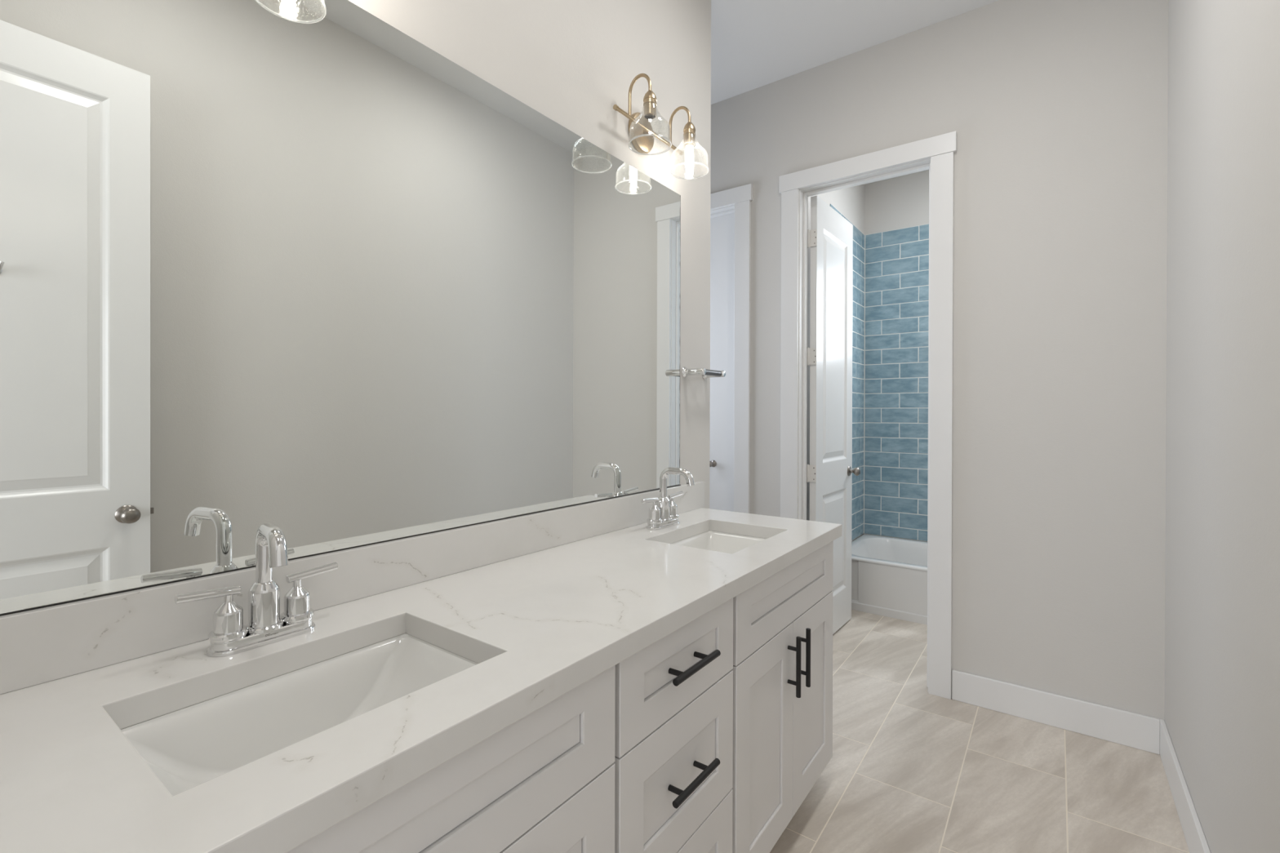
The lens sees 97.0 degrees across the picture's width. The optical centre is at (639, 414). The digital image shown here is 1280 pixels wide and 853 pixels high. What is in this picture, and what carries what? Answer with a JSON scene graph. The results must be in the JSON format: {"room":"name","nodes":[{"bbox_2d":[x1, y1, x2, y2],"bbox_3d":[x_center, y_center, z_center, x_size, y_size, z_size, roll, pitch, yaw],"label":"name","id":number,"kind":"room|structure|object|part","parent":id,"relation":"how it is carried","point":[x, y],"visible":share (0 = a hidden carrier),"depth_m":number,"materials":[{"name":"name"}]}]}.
{"room":"bathroom","nodes":[
{"label":"bathroom","id":0,"kind":"room"},
{"bbox_2d":[348,0,711,508],"bbox_3d":[-0.459,-0.251,1.434,0.115,3.030,2.378,0,0,36],"label":"wall","id":1,"kind":"structure","parent":0,"point":[569,61],"depth_m":1.86,"materials":[{"name":"white paint"}]},
{"bbox_2d":[0,0,680,615],"bbox_3d":[-0.384,-0.280,1.429,0.012,1.107,1.818,0,0,36],"label":"wall mirror","id":2,"kind":"object","parent":1,"relation":"attached to","point":[299,267],"visible":0.94,"depth_m":1.05,"materials":[{"name":"white mirror"}]},
{"bbox_2d":[0,481,704,694],"bbox_3d":[-0.337,0.324,1.486,0.024,0.102,1.985,0,0,36],"label":"backsplash","id":3,"kind":"structure","parent":1,"relation":"attached to","point":[39,646],"depth_m":1.02,"materials":[{"name":"white stone"}]},
{"bbox_2d":[613,73,709,179],"bbox_3d":[0.078,-0.965,1.898,0.195,0.240,0.392,0,0,36],"label":"vanity light","id":4,"kind":"object","parent":1,"relation":"attached to","point":[642,135],"visible":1,"depth_m":1.92,"materials":[{"name":"gold metal"}]},
{"bbox_3d":[-0.001,-1.023,1.809,0.090,0.125,0.010,0,0,36],"label":"arm","id":5,"kind":"part","parent":4,"relation":"part of","materials":[{"name":"gold metal"}]},
{"bbox_3d":[0.031,-0.914,1.785,0.134,0.126,0.134,0,0,36],"label":"lamp shade","id":6,"kind":"part","parent":4,"relation":"part of","materials":[{"name":"clear glass"}]},
{"bbox_2d":[643,89,657,119],"bbox_3d":[0.032,-0.978,1.785,0.043,0.080,0.043,0,0,36],"label":"socket","id":7,"kind":"object","parent":4,"relation":"attached to","point":[650,104],"depth_m":1.77,"materials":[{"name":"gold metal"}]},
{"bbox_3d":[0.140,-1.023,2.000,0.090,0.125,0.010,0,0,36],"label":"arm","id":8,"kind":"part","parent":4,"relation":"part of","materials":[{"name":"gold metal"}]},
{"bbox_2d":[683,121,695,146],"bbox_3d":[0.172,-0.978,1.977,0.043,0.080,0.043,0,0,36],"label":"socket","id":9,"kind":"object","parent":4,"relation":"attached to","point":[689,130],"depth_m":1.96,"materials":[{"name":"gold metal"}]},
{"bbox_3d":[0.172,-0.906,1.977,0.030,0.090,0.030,0,0,36],"label":"light bulb","id":10,"kind":"part","parent":4,"relation":"part of","materials":[{"name":"white glass"}]},
{"bbox_2d":[681,366,725,379],"bbox_3d":[0.255,-0.162,2.234,0.089,0.043,0.201,0,0,36],"label":"towel holder","id":11,"kind":"object","parent":1,"relation":"attached to","point":[705,373],"visible":1,"depth_m":2.18,"materials":[{"name":"silver metal"}]},
{"bbox_3d":[0.208,-0.162,2.170,0.089,0.043,0.043,0,0,36],"label":"post","id":12,"kind":"part","parent":11,"relation":"part of","materials":[{"name":"silver metal"}]},
{"bbox_3d":[0.302,-0.162,2.297,0.089,0.043,0.043,0,0,36],"label":"post","id":13,"kind":"part","parent":11,"relation":"part of","materials":[{"name":"silver metal"}]},
{"bbox_2d":[806,184,864,542],"bbox_3d":[1.212,-0.254,3.775,0.115,3.030,1.581,0,0,36],"label":"wall","id":14,"kind":"structure","parent":0,"point":[850,202],"depth_m":3.85,"materials":[{"name":"grey paint"}]},
{"bbox_2d":[830,204,864,541],"bbox_3d":[1.486,-0.228,4.043,0.008,2.303,0.813,0,0,36],"label":"tiled wall","id":15,"kind":"structure","parent":14,"relation":"attached to","point":[858,302],"depth_m":4.24,"materials":[{"name":"blue tile"}]},
{"bbox_2d":[711,0,998,184],"bbox_3d":[0.320,-1.792,0.693,4.720,0.060,7.900,0,0,36],"label":"ceiling","id":16,"kind":"structure","parent":0,"point":[755,43],"depth_m":2.61,"materials":[{"name":"white paint"}]},
{"bbox_2d":[862,169,928,542],"bbox_3d":[2.377,-0.252,3.971,1.760,3.030,0.115,0,0,36],"label":"wall","id":17,"kind":"structure","parent":0,"point":[901,202],"depth_m":4.23,"materials":[{"name":"grey paint"}]},
{"bbox_2d":[863,223,928,541],"bbox_3d":[2.340,-0.225,3.920,1.530,2.303,0.010,0,0,36],"label":"tiled wall","id":18,"kind":"structure","parent":17,"relation":"attached to","point":[896,261],"depth_m":4.23,"materials":[{"name":"blue tile"}]},
{"bbox_2d":[710,0,1168,719],"bbox_3d":[0.890,-0.253,2.959,2.728,3.030,0.115,0,0,36],"label":"wall","id":19,"kind":"structure","parent":0,"point":[1057,110],"depth_m":2.34,"materials":[{"name":"white paint"}]},
{"bbox_2d":[709,183,752,513],"bbox_3d":[0.302,0.004,3.378,0.837,2.512,0.137,0,0,36],"label":"door","id":20,"kind":"structure","parent":19,"relation":"in","point":[730,209],"depth_m":3.25,"materials":[{"name":"white paint"}]},
{"bbox_3d":[0.414,0.290,3.302,0.041,0.041,0.056,0,0,36],"label":"knob","id":21,"kind":"part","parent":20,"relation":"part of","materials":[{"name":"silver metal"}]},
{"bbox_3d":[0.271,-1.209,3.328,0.837,0.086,0.022,0,0,36],"label":"header casing","id":22,"kind":"part","parent":20,"relation":"part of","materials":[{"name":"white paint"}]},
{"bbox_3d":[0.561,0.048,3.119,0.090,2.426,0.018,0,0,36],"label":"casing","id":23,"kind":"part","parent":20,"relation":"part of","materials":[{"name":"white paint"}]},
{"bbox_2d":[778,130,956,699],"bbox_3d":[1.273,0.008,3.032,0.819,2.512,0.731,0,0,36],"label":"door","id":24,"kind":"structure","parent":19,"relation":"in","point":[829,471],"depth_m":2.94,"materials":[{"name":"white paint"}]},
{"bbox_3d":[0.779,0.050,2.958,0.090,2.426,0.018,0,0,36],"label":"casing","id":25,"kind":"part","parent":24,"relation":"part of","materials":[{"name":"white paint"}]},
{"bbox_3d":[1.246,0.344,3.430,0.168,0.060,0.061,0,0,36],"label":"knob","id":26,"kind":"part","parent":24,"relation":"part of","materials":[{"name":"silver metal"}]},
{"bbox_3d":[1.066,-1.205,2.743,0.819,0.086,0.022,0,0,36],"label":"header casing","id":27,"kind":"part","parent":24,"relation":"part of","materials":[{"name":"white paint"}]},
{"bbox_3d":[1.349,0.052,2.539,0.090,2.426,0.018,0,0,36],"label":"casing","id":28,"kind":"part","parent":24,"relation":"part of","materials":[{"name":"white paint"}]},
{"bbox_2d":[951,669,1159,754],"bbox_3d":[1.661,1.202,2.314,0.683,0.130,0.013,0,0,36],"label":"baseboard","id":29,"kind":"structure","parent":19,"relation":"attached to","point":[1139,731],"depth_m":2.28,"materials":[{"name":"white paint"}]},
{"bbox_2d":[769,609,1189,852],"bbox_3d":[0.456,1.278,2.360,2.950,0.030,4.980,0,0,36],"label":"floor","id":30,"kind":"structure","parent":0,"point":[910,769],"depth_m":1.97,"materials":[{"name":"tile"}]},
{"bbox_2d":[286,665,615,852],"bbox_3d":[-0.465,0.842,0.835,0.592,0.848,0.732,0,0,36],"label":"vanity cabinet","id":31,"kind":"object","parent":30,"relation":"on","point":[544,782],"visible":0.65,"depth_m":0.80,"materials":[{"name":"white paint"}]},
{"bbox_2d":[0,507,841,852],"bbox_3d":[-0.122,0.396,1.315,0.574,0.040,1.963,0,0,36],"label":"countertop","id":32,"kind":"structure","parent":31,"relation":"on","point":[538,626],"depth_m":0.79,"materials":[{"name":"white stone"}]},
{"bbox_2d":[174,522,337,657],"bbox_3d":[-0.627,0.277,0.945,0.162,0.199,0.188,0,0,-4],"label":"faucet","id":33,"kind":"object","parent":32,"relation":"on","point":[228,636],"visible":1,"depth_m":0.92,"materials":[{"name":"silver metal"}]},
{"bbox_3d":[-0.672,0.281,0.884,0.014,0.019,0.083,0,0,36],"label":"lever","id":34,"kind":"part","parent":33,"relation":"part of","materials":[{"name":"silver metal"}]},
{"bbox_3d":[-0.657,0.323,0.905,0.052,0.069,0.052,0,0,36],"label":"handle","id":35,"kind":"part","parent":33,"relation":"part of","materials":[{"name":"silver metal"}]},
{"bbox_3d":[-0.627,0.366,0.946,0.055,0.020,0.157,0,0,36],"label":"plate","id":36,"kind":"part","parent":33,"relation":"part of","materials":[{"name":"silver metal"}]},
{"bbox_3d":[-0.627,0.318,0.946,0.055,0.078,0.055,0,0,36],"label":"spout","id":37,"kind":"part","parent":33,"relation":"part of","materials":[{"name":"silver metal"}]},
{"bbox_3d":[-0.590,0.229,0.906,0.024,0.104,0.132,0,0,-44],"label":"spout","id":38,"kind":"part","parent":33,"relation":"part of","materials":[{"name":"silver metal"}]},
{"bbox_3d":[-0.597,0.322,0.987,0.052,0.069,0.052,0,0,36],"label":"handle","id":39,"kind":"part","parent":33,"relation":"part of","materials":[{"name":"silver metal"}]},
{"bbox_3d":[-0.582,0.281,1.007,0.014,0.019,0.083,0,0,36],"label":"lever","id":40,"kind":"part","parent":33,"relation":"part of","materials":[{"name":"silver metal"}]},
{"bbox_2d":[120,633,477,795],"bbox_3d":[-0.454,0.488,0.819,0.329,0.142,0.464,0,0,36],"label":"sink","id":41,"kind":"object","parent":32,"relation":"in","point":[189,747],"visible":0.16,"depth_m":0.89,"materials":[{"name":"white ceramic"}]},
{"bbox_2d":[640,466,694,529],"bbox_3d":[0.078,0.275,1.897,0.176,0.199,0.176,0,0,-9],"label":"faucet","id":42,"kind":"object","parent":32,"relation":"on","point":[663,513],"visible":1,"depth_m":1.88,"materials":[{"name":"silver metal"}]},
{"bbox_3d":[0.033,0.280,1.836,0.014,0.019,0.083,0,0,36],"label":"lever","id":43,"kind":"part","parent":42,"relation":"part of","materials":[{"name":"silver metal"}]},
{"bbox_3d":[0.048,0.321,1.857,0.052,0.069,0.052,0,0,36],"label":"handle","id":44,"kind":"part","parent":42,"relation":"part of","materials":[{"name":"silver metal"}]},
{"bbox_3d":[0.078,0.365,1.898,0.055,0.020,0.157,0,0,36],"label":"plate","id":45,"kind":"part","parent":42,"relation":"part of","materials":[{"name":"silver metal"}]},
{"bbox_3d":[0.078,0.316,1.897,0.055,0.078,0.055,0,0,36],"label":"spout","id":46,"kind":"part","parent":42,"relation":"part of","materials":[{"name":"silver metal"}]},
{"bbox_3d":[0.108,0.321,1.938,0.052,0.069,0.052,0,0,36],"label":"handle","id":47,"kind":"part","parent":42,"relation":"part of","materials":[{"name":"silver metal"}]},
{"bbox_3d":[0.123,0.280,1.959,0.014,0.019,0.083,0,0,36],"label":"lever","id":48,"kind":"part","parent":42,"relation":"part of","materials":[{"name":"silver metal"}]},
{"bbox_3d":[0.121,0.228,1.865,0.132,0.104,0.024,0,0,36],"label":"spout","id":49,"kind":"part","parent":42,"relation":"part of","materials":[{"name":"silver metal"}]},
{"bbox_2d":[671,530,765,554],"bbox_3d":[0.248,0.487,1.773,0.329,0.142,0.436,0,0,36],"label":"sink","id":50,"kind":"object","parent":32,"relation":"in","point":[722,542],"visible":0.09,"depth_m":1.94,"materials":[{"name":"white ceramic"}]},
{"bbox_3d":[-0.157,0.881,0.833,0.019,0.563,0.359,0,0,36],"label":"cabinet door","id":51,"kind":"part","parent":31,"relation":"part of","materials":[{"name":"white paint"}]},
{"bbox_2d":[613,598,733,852],"bbox_3d":[-0.119,0.841,1.307,0.592,0.848,0.437,0,0,36],"label":"base cabinet","id":52,"kind":"object","parent":30,"relation":"on","point":[673,762],"visible":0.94,"depth_m":1.14,"materials":[{"name":"white paint"}]},
{"bbox_3d":[0.084,0.509,1.159,0.019,0.174,0.426,0,0,36],"label":"drawer","id":53,"kind":"part","parent":52,"relation":"part of","materials":[{"name":"white paint"}]},
{"bbox_3d":[0.103,0.738,1.146,0.046,0.013,0.167,0,0,36],"label":"pull handle","id":54,"kind":"part","parent":52,"relation":"part of","materials":[{"name":"black metal"}]},
{"bbox_3d":[0.103,0.506,1.145,0.046,0.013,0.167,0,0,36],"label":"pull handle","id":55,"kind":"part","parent":52,"relation":"part of","materials":[{"name":"black metal"}]},
{"bbox_3d":[0.083,1.021,1.161,0.019,0.284,0.426,0,0,36],"label":"drawer","id":56,"kind":"part","parent":52,"relation":"part of","materials":[{"name":"white paint"}]},
{"bbox_2d":[731,541,833,852],"bbox_3d":[0.229,0.841,1.779,0.592,0.848,0.734,0,0,36],"label":"vanity cabinet","id":57,"kind":"object","parent":30,"relation":"on","point":[782,668],"visible":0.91,"depth_m":1.56,"materials":[{"name":"white paint"}]},
{"bbox_3d":[0.326,0.880,1.490,0.019,0.563,0.357,0,0,36],"label":"cabinet door","id":58,"kind":"part","parent":57,"relation":"part of","materials":[{"name":"white paint"}]},
{"bbox_3d":[0.432,0.706,1.587,0.037,0.167,0.013,0,0,36],"label":"pull handle","id":59,"kind":"part","parent":57,"relation":"part of","materials":[{"name":"black metal"}]},
{"bbox_3d":[0.478,0.706,1.649,0.037,0.167,0.013,0,0,36],"label":"pull handle","id":60,"kind":"part","parent":57,"relation":"part of","materials":[{"name":"black metal"}]},
{"bbox_3d":[0.539,0.880,1.780,0.019,0.563,0.357,0,0,36],"label":"cabinet door","id":61,"kind":"part","parent":57,"relation":"part of","materials":[{"name":"white paint"}]},
{"bbox_2d":[851,533,927,625],"bbox_3d":[2.103,1.095,3.602,1.522,0.337,0.790,0,0,36],"label":"bathtub","id":62,"kind":"object","parent":30,"relation":"on","point":[889,575],"visible":0.35,"depth_m":3.58,"materials":[{"name":"white ceramic"}]},
{"bbox_2d":[851,533,927,571],"bbox_3d":[2.103,1.059,3.602,1.522,0.265,0.790,0,0,36],"label":"basin","id":63,"kind":"object","parent":62,"relation":"in","point":[869,553],"depth_m":4.09,"materials":[{"name":"white ceramic"}]},
{"bbox_2d":[1164,0,1279,852],"bbox_3d":[1.100,-0.245,0.844,0.115,3.030,3.274,0,0,36],"label":"wall","id":64,"kind":"structure","parent":0,"point":[1222,703],"depth_m":1.37,"materials":[{"name":"white paint"}]},
{"bbox_2d":[1160,719,1210,852],"bbox_3d":[1.044,1.205,0.887,0.013,0.130,3.043,0,0,36],"label":"baseboard","id":65,"kind":"structure","parent":64,"relation":"attached to","point":[1195,838],"depth_m":1.75,"materials":[{"name":"white paint"}]}
]}

